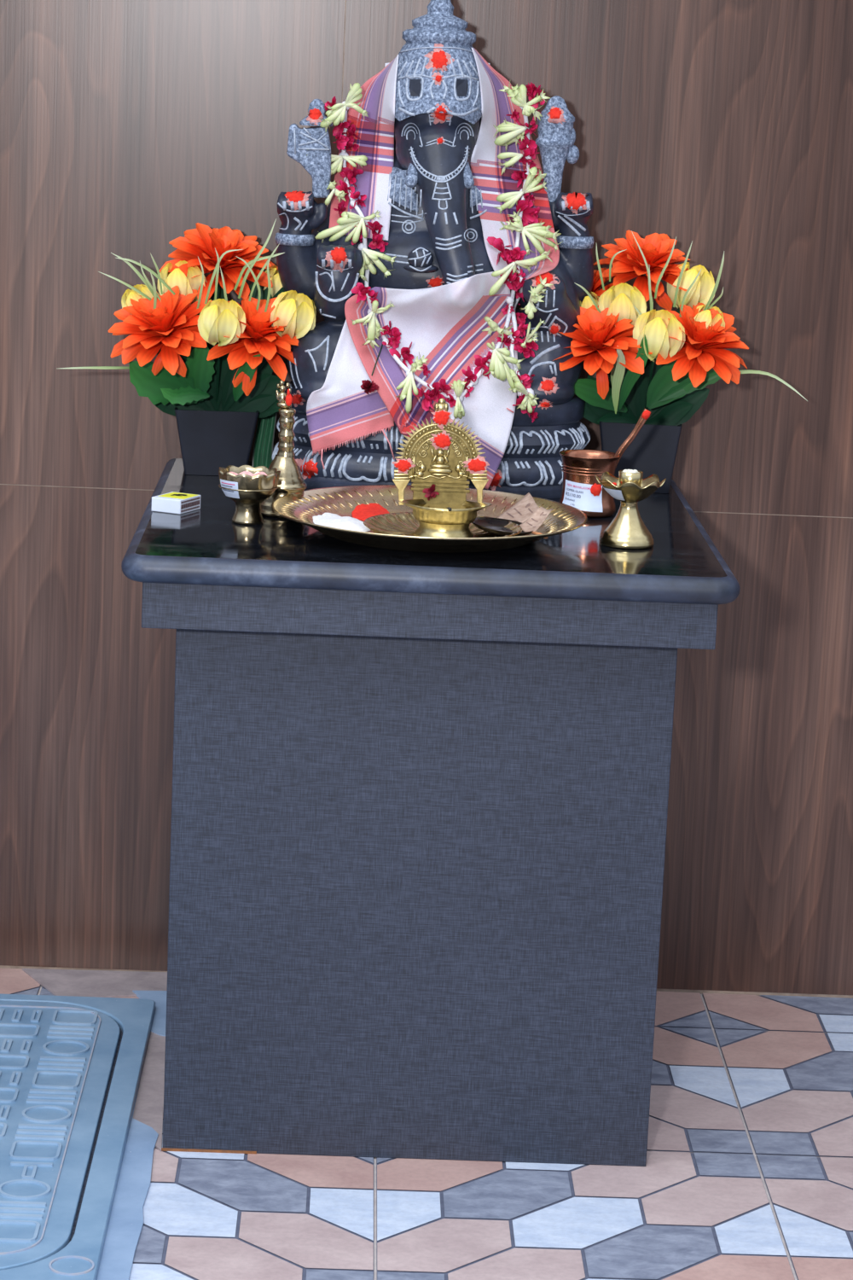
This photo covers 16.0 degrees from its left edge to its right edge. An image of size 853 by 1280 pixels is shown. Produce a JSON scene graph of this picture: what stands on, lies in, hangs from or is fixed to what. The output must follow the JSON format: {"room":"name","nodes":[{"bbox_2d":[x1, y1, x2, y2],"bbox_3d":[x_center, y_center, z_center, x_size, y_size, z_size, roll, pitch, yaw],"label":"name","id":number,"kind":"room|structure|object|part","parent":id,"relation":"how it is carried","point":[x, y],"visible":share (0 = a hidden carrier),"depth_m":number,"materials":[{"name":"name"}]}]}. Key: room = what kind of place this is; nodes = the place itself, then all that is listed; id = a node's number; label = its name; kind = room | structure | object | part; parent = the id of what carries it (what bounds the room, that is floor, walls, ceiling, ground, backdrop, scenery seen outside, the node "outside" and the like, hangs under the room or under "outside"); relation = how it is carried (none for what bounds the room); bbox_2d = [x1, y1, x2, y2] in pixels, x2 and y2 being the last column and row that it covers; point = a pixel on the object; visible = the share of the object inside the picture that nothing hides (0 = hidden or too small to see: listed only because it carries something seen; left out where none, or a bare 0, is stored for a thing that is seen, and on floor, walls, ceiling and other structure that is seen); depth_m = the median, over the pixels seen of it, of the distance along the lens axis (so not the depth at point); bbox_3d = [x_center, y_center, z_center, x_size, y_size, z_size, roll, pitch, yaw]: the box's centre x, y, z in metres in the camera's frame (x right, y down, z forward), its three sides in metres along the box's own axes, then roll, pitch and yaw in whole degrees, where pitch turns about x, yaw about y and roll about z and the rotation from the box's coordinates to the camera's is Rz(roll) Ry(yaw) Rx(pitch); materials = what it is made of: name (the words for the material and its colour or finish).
{"room":"prayer room","nodes":[
{"label":"prayer room","id":0,"kind":"room"},
{"bbox_2d":[0,0,852,998],"bbox_3d":[0.022,-0.935,4.332,6.000,3.050,0.100,2,12,-1],"label":"wall","id":1,"kind":"structure","parent":0,"point":[719,126],"depth_m":4.40,"materials":[{"name":"brown wood"}]},
{"bbox_2d":[0,967,852,1279],"bbox_3d":[0.019,1.264,1.165,6.000,0.060,7.000,2,12,-1],"label":"floor","id":2,"kind":"structure","parent":0,"point":[747,1174],"depth_m":3.77,"materials":[{"name":"tile"}]},
{"bbox_2d":[0,994,155,1279],"bbox_3d":[-0.737,0.626,3.859,0.704,0.016,1.100,2,12,-1],"label":"doormat","id":3,"kind":"object","parent":2,"relation":"on","point":[71,1067],"visible":1,"depth_m":3.91,"materials":[{"name":"blue rubber"}]},
{"bbox_3d":[-0.737,0.622,3.904,0.631,0.004,0.959,2,12,-1],"label":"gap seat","id":4,"kind":"part","parent":3,"relation":"part of","materials":[{"name":"rubber"}]},
{"bbox_2d":[22,968,167,1151],"bbox_3d":[-0.386,0.572,4.245,0.209,0.003,0.761,-2,12,-19],"label":"tile","id":5,"kind":"object","parent":2,"relation":"attached to","point":[148,1109],"depth_m":4.47,"materials":[{"name":"beige tile"}]},
{"bbox_2d":[96,990,166,1279],"bbox_3d":[-0.980,0.683,3.583,1.283,0.004,1.806,2,12,-1],"label":"tile","id":6,"kind":"object","parent":2,"relation":"attached to","point":[125,1224],"depth_m":3.72,"materials":[{"name":"tile"}]},
{"bbox_2d":[121,458,740,1166],"bbox_3d":[-0.017,0.216,4.105,0.750,0.787,0.812,2,12,-1],"label":"pedestal table","id":7,"kind":"object","parent":2,"relation":"on","point":[419,800],"visible":0.97,"depth_m":3.80,"materials":[{"name":"black stone"}]},
{"bbox_2d":[151,491,200,514],"bbox_3d":[-0.328,-0.180,3.962,0.043,0.019,0.056,8,13,23],"label":"matchbox","id":8,"kind":"object","parent":7,"relation":"on","point":[173,503],"visible":1,"depth_m":3.94},
{"bbox_2d":[151,497,180,513],"bbox_3d":[-0.339,-0.175,3.938,0.041,0.017,0.001,8,13,23],"label":"tray","id":9,"kind":"object","parent":8,"relation":"on","point":[171,505],"depth_m":3.94,"materials":[{"name":"white cardboard"}]},
{"bbox_2d":[60,219,316,475],"bbox_3d":[-0.308,-0.406,4.197,0.319,0.366,0.255,-9,16,-43],"label":"potted flowers","id":10,"kind":"object","parent":7,"relation":"on","point":[212,374],"visible":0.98,"depth_m":4.20,"materials":[{"name":"orange plant"}]},
{"bbox_3d":[-0.459,-0.377,4.192,0.108,0.005,0.002,1,12,-9],"label":"grass blade","id":11,"kind":"part","parent":10,"relation":"part of","materials":[{"name":"green plant"}]},
{"bbox_3d":[-0.415,-0.487,4.170,0.076,0.040,0.001,0,12,-13],"label":"grass blade","id":12,"kind":"part","parent":10,"relation":"part of","materials":[{"name":"green plant"}]},
{"bbox_3d":[-0.402,-0.500,4.168,0.068,0.066,0.002,-1,12,-15],"label":"grass blade","id":13,"kind":"part","parent":10,"relation":"part of","materials":[{"name":"green plant"}]},
{"bbox_3d":[-0.387,-0.501,4.169,0.085,0.050,0.002,0,12,-12],"label":"grass blade","id":14,"kind":"part","parent":10,"relation":"part of","materials":[{"name":"green plant"}]},
{"bbox_3d":[-0.377,-0.490,4.172,0.042,0.068,0.004,-2,13,-22],"label":"grass blade","id":15,"kind":"part","parent":10,"relation":"part of","materials":[{"name":"green plant"}]},
{"bbox_3d":[-0.376,-0.475,4.173,0.007,0.068,0.017,5,12,12],"label":"grass blade","id":16,"kind":"part","parent":10,"relation":"part of","materials":[{"name":"green plant"}]},
{"bbox_3d":[-0.372,-0.505,4.168,0.024,0.058,0.002,-8,16,-40],"label":"grass blade","id":17,"kind":"part","parent":10,"relation":"part of","materials":[{"name":"green plant"}]},
{"bbox_3d":[-0.360,-0.428,4.189,0.157,0.122,0.139,2,12,-1],"label":"orange flower","id":18,"kind":"part","parent":10,"relation":"part of","materials":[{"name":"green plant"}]},
{"bbox_3d":[-0.312,-0.488,4.173,0.010,0.084,0.016,0,12,-9],"label":"grass blade","id":19,"kind":"part","parent":10,"relation":"part of","materials":[{"name":"green plant"}]},
{"bbox_3d":[-0.300,-0.286,4.297,0.117,0.093,0.117,1,12,-5],"label":"pot","id":20,"kind":"part","parent":10,"relation":"part of","materials":[{"name":"black plastic"}]},
{"bbox_3d":[-0.289,-0.500,4.170,0.006,0.084,0.016,2,12,-1],"label":"grass blade","id":21,"kind":"part","parent":10,"relation":"part of","materials":[{"name":"green plant"}]},
{"bbox_3d":[-0.292,-0.366,4.229,0.004,0.128,0.099,1,12,-6],"label":"stem","id":22,"kind":"part","parent":10,"relation":"part of","materials":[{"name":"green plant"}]},
{"bbox_3d":[-0.287,-0.529,4.248,0.153,0.107,0.149,6,12,15],"label":"orange flower","id":23,"kind":"part","parent":10,"relation":"part of","materials":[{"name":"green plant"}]},
{"bbox_3d":[-0.280,-0.498,4.171,0.053,0.084,0.016,2,12,-1],"label":"grass blade","id":24,"kind":"part","parent":10,"relation":"part of","materials":[{"name":"green plant"}]},
{"bbox_3d":[-0.278,-0.478,4.176,0.023,0.075,0.003,-9,16,-44],"label":"grass blade","id":25,"kind":"part","parent":10,"relation":"part of","materials":[{"name":"green plant"}]},
{"bbox_3d":[-0.240,-0.408,4.197,0.145,0.134,0.141,8,13,23],"label":"orange flower","id":26,"kind":"part","parent":10,"relation":"part of","materials":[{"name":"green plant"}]},
{"bbox_3d":[-0.247,-0.488,4.174,0.038,0.083,0.007,-1,12,-17],"label":"grass blade","id":27,"kind":"part","parent":10,"relation":"part of","materials":[{"name":"green plant"}]},
{"bbox_3d":[-0.234,-0.525,4.166,0.053,0.114,0.003,5,12,14],"label":"grass blade","id":28,"kind":"part","parent":10,"relation":"part of","materials":[{"name":"green plant"}]},
{"bbox_3d":[-0.231,-0.508,4.170,0.071,0.057,0.003,4,12,9],"label":"grass blade","id":29,"kind":"part","parent":10,"relation":"part of","materials":[{"name":"green plant"}]},
{"bbox_3d":[-0.240,-0.372,4.247,0.104,0.136,0.005,11,14,34],"label":"stem","id":30,"kind":"part","parent":10,"relation":"part of","materials":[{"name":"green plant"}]},
{"bbox_3d":[-0.225,-0.502,4.171,0.046,0.091,0.002,6,12,16],"label":"grass blade","id":31,"kind":"part","parent":10,"relation":"part of","materials":[{"name":"green plant"}]},
{"bbox_3d":[-0.218,-0.488,4.174,0.008,0.084,0.017,-1,12,-17],"label":"grass blade","id":32,"kind":"part","parent":10,"relation":"part of","materials":[{"name":"green plant"}]},
{"bbox_2d":[218,465,280,524],"bbox_3d":[-0.228,-0.185,3.887,0.080,0.068,0.080,2,12,-1],"label":"brass cup","id":33,"kind":"object","parent":7,"relation":"on","point":[248,492],"visible":1,"depth_m":3.87,"materials":[{"name":"gold metal"}]},
{"bbox_2d":[228,471,267,476],"bbox_3d":[-0.228,-0.208,3.882,0.076,0.006,0.077,2,12,-1],"label":"powder","id":34,"kind":"object","parent":33,"relation":"on","point":[248,473],"visible":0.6,"depth_m":3.92,"materials":[{"name":"pink"}]},
{"bbox_2d":[251,412,277,468],"bbox_3d":[-0.230,-0.302,4.309,0.034,0.123,0.012,2,12,-1],"label":"cloth","id":35,"kind":"object","parent":7,"relation":"on","point":[264,444],"visible":0.52,"depth_m":4.31,"materials":[{"name":"green fabric"}]},
{"bbox_2d":[260,380,307,517],"bbox_3d":[-0.185,-0.251,3.948,0.065,0.176,0.065,2,12,-1],"label":"bell","id":36,"kind":"object","parent":7,"relation":"on","point":[291,480],"visible":0.73,"depth_m":3.94,"materials":[{"name":"gold metal"}]},
{"bbox_3d":[-0.182,-0.271,3.944,0.024,0.064,0.024,2,12,-1],"label":"handle","id":37,"kind":"part","parent":36,"relation":"part of","materials":[{"name":"gold metal"}]},
{"bbox_2d":[271,484,587,552],"bbox_3d":[0.003,-0.150,3.857,0.403,0.032,0.403,2,12,-1],"label":"round plate","id":38,"kind":"object","parent":7,"relation":"on","point":[341,501],"visible":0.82,"depth_m":3.89,"materials":[{"name":"gold metal"}]},
{"bbox_2d":[312,512,370,531],"bbox_3d":[-0.108,-0.152,3.881,0.077,0.010,0.111,2,12,-1],"label":"powder","id":39,"kind":"object","parent":38,"relation":"on","point":[330,520],"visible":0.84,"depth_m":3.86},
{"bbox_2d":[351,503,389,521],"bbox_3d":[-0.070,-0.167,3.954,0.054,0.012,0.084,2,12,-1],"label":"heap","id":40,"kind":"object","parent":38,"relation":"on","point":[361,512],"visible":0.75,"depth_m":3.96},
{"bbox_2d":[363,512,522,537],"bbox_3d":[0.020,-0.136,3.817,0.201,0.018,0.201,2,12,-1],"label":"saucer","id":41,"kind":"object","parent":38,"relation":"on","point":[402,523],"visible":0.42,"depth_m":3.85,"materials":[{"name":"gold metal"}]},
{"bbox_2d":[391,398,492,537],"bbox_3d":[0.020,-0.214,3.800,0.128,0.172,0.087,2,12,-1],"label":"oil lamp","id":42,"kind":"object","parent":41,"relation":"on","point":[441,453],"visible":1,"depth_m":3.82,"materials":[{"name":"gold metal"}]},
{"bbox_2d":[422,483,439,500],"bbox_3d":[0.005,-0.186,3.827,0.021,0.022,0.012,2,12,-1],"label":"blossom","id":43,"kind":"object","parent":42,"relation":"on","point":[430,492],"visible":1,"depth_m":3.83,"materials":[{"name":"red plant"}]},
{"bbox_3d":[0.019,-0.239,3.830,0.100,0.075,0.006,2,12,-1],"label":"arch plate","id":44,"kind":"part","parent":42,"relation":"part of","materials":[{"name":"gold metal"}]},
{"bbox_3d":[0.023,-0.161,3.812,0.101,0.024,0.086,11,14,34],"label":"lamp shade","id":45,"kind":"part","parent":42,"relation":"part of","materials":[{"name":"gold metal"}]},
{"bbox_2d":[471,517,547,538],"bbox_3d":[0.100,-0.138,3.813,0.083,0.016,0.121,0,12,-11],"label":"ladle","id":46,"kind":"object","parent":38,"relation":"on","point":[491,525],"visible":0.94,"depth_m":3.83,"materials":[{"name":"metal"}]},
{"bbox_2d":[519,506,552,531],"bbox_3d":[0.133,-0.153,3.850,0.033,0.026,0.087,6,12,17],"label":"note","id":47,"kind":"object","parent":46,"relation":"on","point":[536,520],"visible":1,"depth_m":3.86,"materials":[{"name":"brown paper"}]},
{"bbox_2d":[526,512,546,527],"bbox_3d":[0.138,-0.154,3.856,0.019,0.014,0.045,7,13,21],"label":"print","id":48,"kind":"object","parent":47,"relation":"on","point":[537,520],"depth_m":3.86},
{"bbox_3d":[0.141,-0.132,3.791,0.008,0.007,0.061,0,12,-13],"label":"ladle handle","id":49,"kind":"part","parent":46,"relation":"part of","materials":[{"name":"gold metal"}]},
{"bbox_2d":[496,492,539,523],"bbox_3d":[0.116,-0.168,3.925,0.061,0.030,0.120,2,12,-1],"label":"note","id":50,"kind":"object","parent":38,"relation":"on","point":[526,506],"visible":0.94,"depth_m":3.92,"materials":[{"name":"brown paper"}]},
{"bbox_2d":[506,503,533,521],"bbox_3d":[0.120,-0.165,3.912,0.034,0.017,0.057,2,12,-1],"label":"print","id":51,"kind":"object","parent":50,"relation":"on","point":[519,512],"depth_m":3.92},
{"bbox_2d":[271,0,594,498],"bbox_3d":[0.018,-0.555,4.211,0.459,0.682,0.275,3,12,1],"label":"stone statue","id":52,"kind":"object","parent":7,"relation":"on","point":[436,237],"visible":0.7,"depth_m":4.16,"materials":[{"name":"black stone"}]},
{"bbox_2d":[306,271,517,489],"bbox_3d":[-0.019,-0.361,4.145,0.290,0.298,0.110,2,12,-1],"label":"cloth","id":53,"kind":"object","parent":52,"relation":"on","point":[445,324],"visible":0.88,"depth_m":4.15,"materials":[{"name":"fabric"}]},
{"bbox_3d":[-0.016,-0.747,4.091,0.021,0.023,0.007,10,14,31],"label":"crown plate","id":54,"kind":"part","parent":52,"relation":"part of","materials":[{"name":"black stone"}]},
{"bbox_2d":[403,247,437,272],"bbox_3d":[-0.008,-0.517,4.111,0.047,0.035,0.036,2,12,-1],"label":"bowl","id":55,"kind":"object","parent":52,"relation":"on","point":[416,259],"depth_m":4.10,"materials":[{"name":"black stone"}]},
{"bbox_2d":[306,81,561,422],"bbox_3d":[0.006,-0.537,4.146,0.366,0.460,0.180,2,12,-1],"label":"flower garland","id":56,"kind":"object","parent":52,"relation":"hanging from","point":[497,358],"visible":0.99,"depth_m":4.15,"materials":[{"name":"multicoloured plant"}]},
{"bbox_3d":[-0.066,-0.393,4.147,0.004,0.057,0.052,5,12,13],"label":"hanging stem","id":57,"kind":"part","parent":56,"relation":"part of","materials":[{"name":"green plant"}]},
{"bbox_3d":[0.017,-0.799,4.139,0.130,0.177,0.157,2,12,-1],"label":"crown","id":58,"kind":"part","parent":52,"relation":"part of","materials":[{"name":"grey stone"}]},
{"bbox_3d":[0.016,-0.577,4.104,0.087,0.185,0.078,2,12,-1],"label":"trunk chain","id":59,"kind":"part","parent":52,"relation":"part of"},
{"bbox_2d":[328,47,559,282],"bbox_3d":[0.035,-0.661,4.209,0.320,0.323,0.191,4,12,7],"label":"shawl","id":60,"kind":"object","parent":52,"relation":"on","point":[375,134],"visible":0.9,"depth_m":4.18,"materials":[{"name":"fabric"}]},
{"bbox_3d":[0.049,-0.747,4.094,0.020,0.022,0.006,-6,14,-35],"label":"crown plate","id":61,"kind":"part","parent":52,"relation":"part of","materials":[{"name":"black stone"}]},
{"bbox_2d":[558,449,619,517],"bbox_3d":[0.217,-0.210,4.068,0.083,0.081,0.083,2,12,-1],"label":"copper pot","id":62,"kind":"object","parent":7,"relation":"on","point":[582,491],"visible":0.94,"depth_m":4.04,"materials":[{"name":"brown metal"}]},
{"bbox_2d":[613,408,651,469],"bbox_3d":[0.261,-0.243,4.058,0.076,0.140,0.012,5,12,14],"label":"spoon","id":63,"kind":"object","parent":62,"relation":"in","point":[646,413],"visible":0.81,"depth_m":4.04,"materials":[{"name":"brown metal"}]},
{"bbox_2d":[595,469,666,548],"bbox_3d":[0.257,-0.169,3.841,0.086,0.097,0.086,8,13,26],"label":"lamp","id":64,"kind":"object","parent":7,"relation":"on","point":[627,530],"visible":1,"depth_m":3.82,"materials":[{"name":"gold metal"}]},
{"bbox_3d":[0.258,-0.192,3.836,0.086,0.032,0.086,8,13,26],"label":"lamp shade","id":65,"kind":"part","parent":64,"relation":"part of","materials":[{"name":"gold metal"}]},
{"bbox_2d":[552,230,808,493],"bbox_3d":[0.348,-0.389,4.244,0.370,0.370,0.233,2,12,-1],"label":"potted flowers","id":66,"kind":"object","parent":7,"relation":"on","point":[660,362],"visible":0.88,"depth_m":4.21,"materials":[{"name":"orange plant"}]},
{"bbox_3d":[0.223,-0.471,4.186,0.045,0.047,0.001,-2,13,-21],"label":"grass blade","id":67,"kind":"part","parent":66,"relation":"part of","materials":[{"name":"green plant"}]},
{"bbox_3d":[0.239,-0.516,4.177,0.023,0.067,0.003,-9,16,-43],"label":"grass blade","id":68,"kind":"part","parent":66,"relation":"part of","materials":[{"name":"green plant"}]},
{"bbox_3d":[0.243,-0.401,4.198,0.155,0.128,0.148,2,12,-1],"label":"orange flower","id":69,"kind":"part","parent":66,"relation":"part of","materials":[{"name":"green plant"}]},
{"bbox_3d":[0.226,-0.487,4.287,0.104,0.084,0.103,2,12,-1],"label":"orange flower","id":70,"kind":"part","parent":66,"relation":"part of","materials":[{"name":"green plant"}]},
{"bbox_3d":[0.268,-0.345,4.261,0.005,0.112,0.094,12,15,38],"label":"stem","id":71,"kind":"part","parent":66,"relation":"part of","materials":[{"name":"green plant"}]},
{"bbox_3d":[0.263,-0.371,4.207,0.014,0.080,0.016,2,12,-1],"label":"grass blade","id":72,"kind":"part","parent":66,"relation":"part of","materials":[{"name":"green plant"}]},
{"bbox_3d":[0.263,-0.517,4.174,0.026,0.047,0.006,11,15,36],"label":"grass blade","id":73,"kind":"part","parent":66,"relation":"part of","materials":[{"name":"green plant"}]},
{"bbox_3d":[0.304,-0.267,4.319,0.116,0.098,0.116,3,12,4],"label":"pot","id":74,"kind":"part","parent":66,"relation":"part of","materials":[{"name":"black plastic"}]},
{"bbox_3d":[0.308,-0.521,4.265,0.152,0.107,0.134,2,12,-1],"label":"orange flower","id":75,"kind":"part","parent":66,"relation":"part of","materials":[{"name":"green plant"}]},
{"bbox_3d":[0.299,-0.505,4.177,0.041,0.120,0.006,-3,13,-24],"label":"grass blade","id":76,"kind":"part","parent":66,"relation":"part of","materials":[{"name":"green plant"}]},
{"bbox_3d":[0.312,-0.347,4.251,0.004,0.122,0.093,2,12,-3],"label":"stem","id":77,"kind":"part","parent":66,"relation":"part of","materials":[{"name":"green plant"}]},
{"bbox_3d":[0.310,-0.472,4.186,0.007,0.096,0.017,5,12,14],"label":"grass blade","id":78,"kind":"part","parent":66,"relation":"part of","materials":[{"name":"green plant"}]},
{"bbox_3d":[0.329,-0.514,4.177,0.029,0.088,0.004,9,13,29],"label":"grass blade","id":79,"kind":"part","parent":66,"relation":"part of","materials":[{"name":"green plant"}]},
{"bbox_3d":[0.354,-0.505,4.180,0.025,0.094,0.003,11,14,34],"label":"grass blade","id":80,"kind":"part","parent":66,"relation":"part of","materials":[{"name":"green plant"}]},
{"bbox_3d":[0.364,-0.475,4.186,0.031,0.081,0.004,9,13,28],"label":"grass blade","id":81,"kind":"part","parent":66,"relation":"part of","materials":[{"name":"green plant"}]},
{"bbox_3d":[0.378,-0.412,4.206,0.142,0.108,0.141,8,13,26],"label":"orange flower","id":82,"kind":"part","parent":66,"relation":"part of","materials":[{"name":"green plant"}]},
{"bbox_3d":[0.398,-0.496,4.183,0.023,0.086,0.016,2,12,-1],"label":"grass blade","id":83,"kind":"part","parent":66,"relation":"part of","materials":[{"name":"green plant"}]},
{"bbox_3d":[0.401,-0.473,4.189,0.024,0.034,0.004,12,15,37],"label":"grass blade","id":84,"kind":"part","parent":66,"relation":"part of","materials":[{"name":"green plant"}]},
{"bbox_3d":[0.448,-0.357,4.214,0.169,0.039,0.002,3,12,3],"label":"grass blade","id":85,"kind":"part","parent":66,"relation":"part of","materials":[{"name":"green plant"}]}
]}

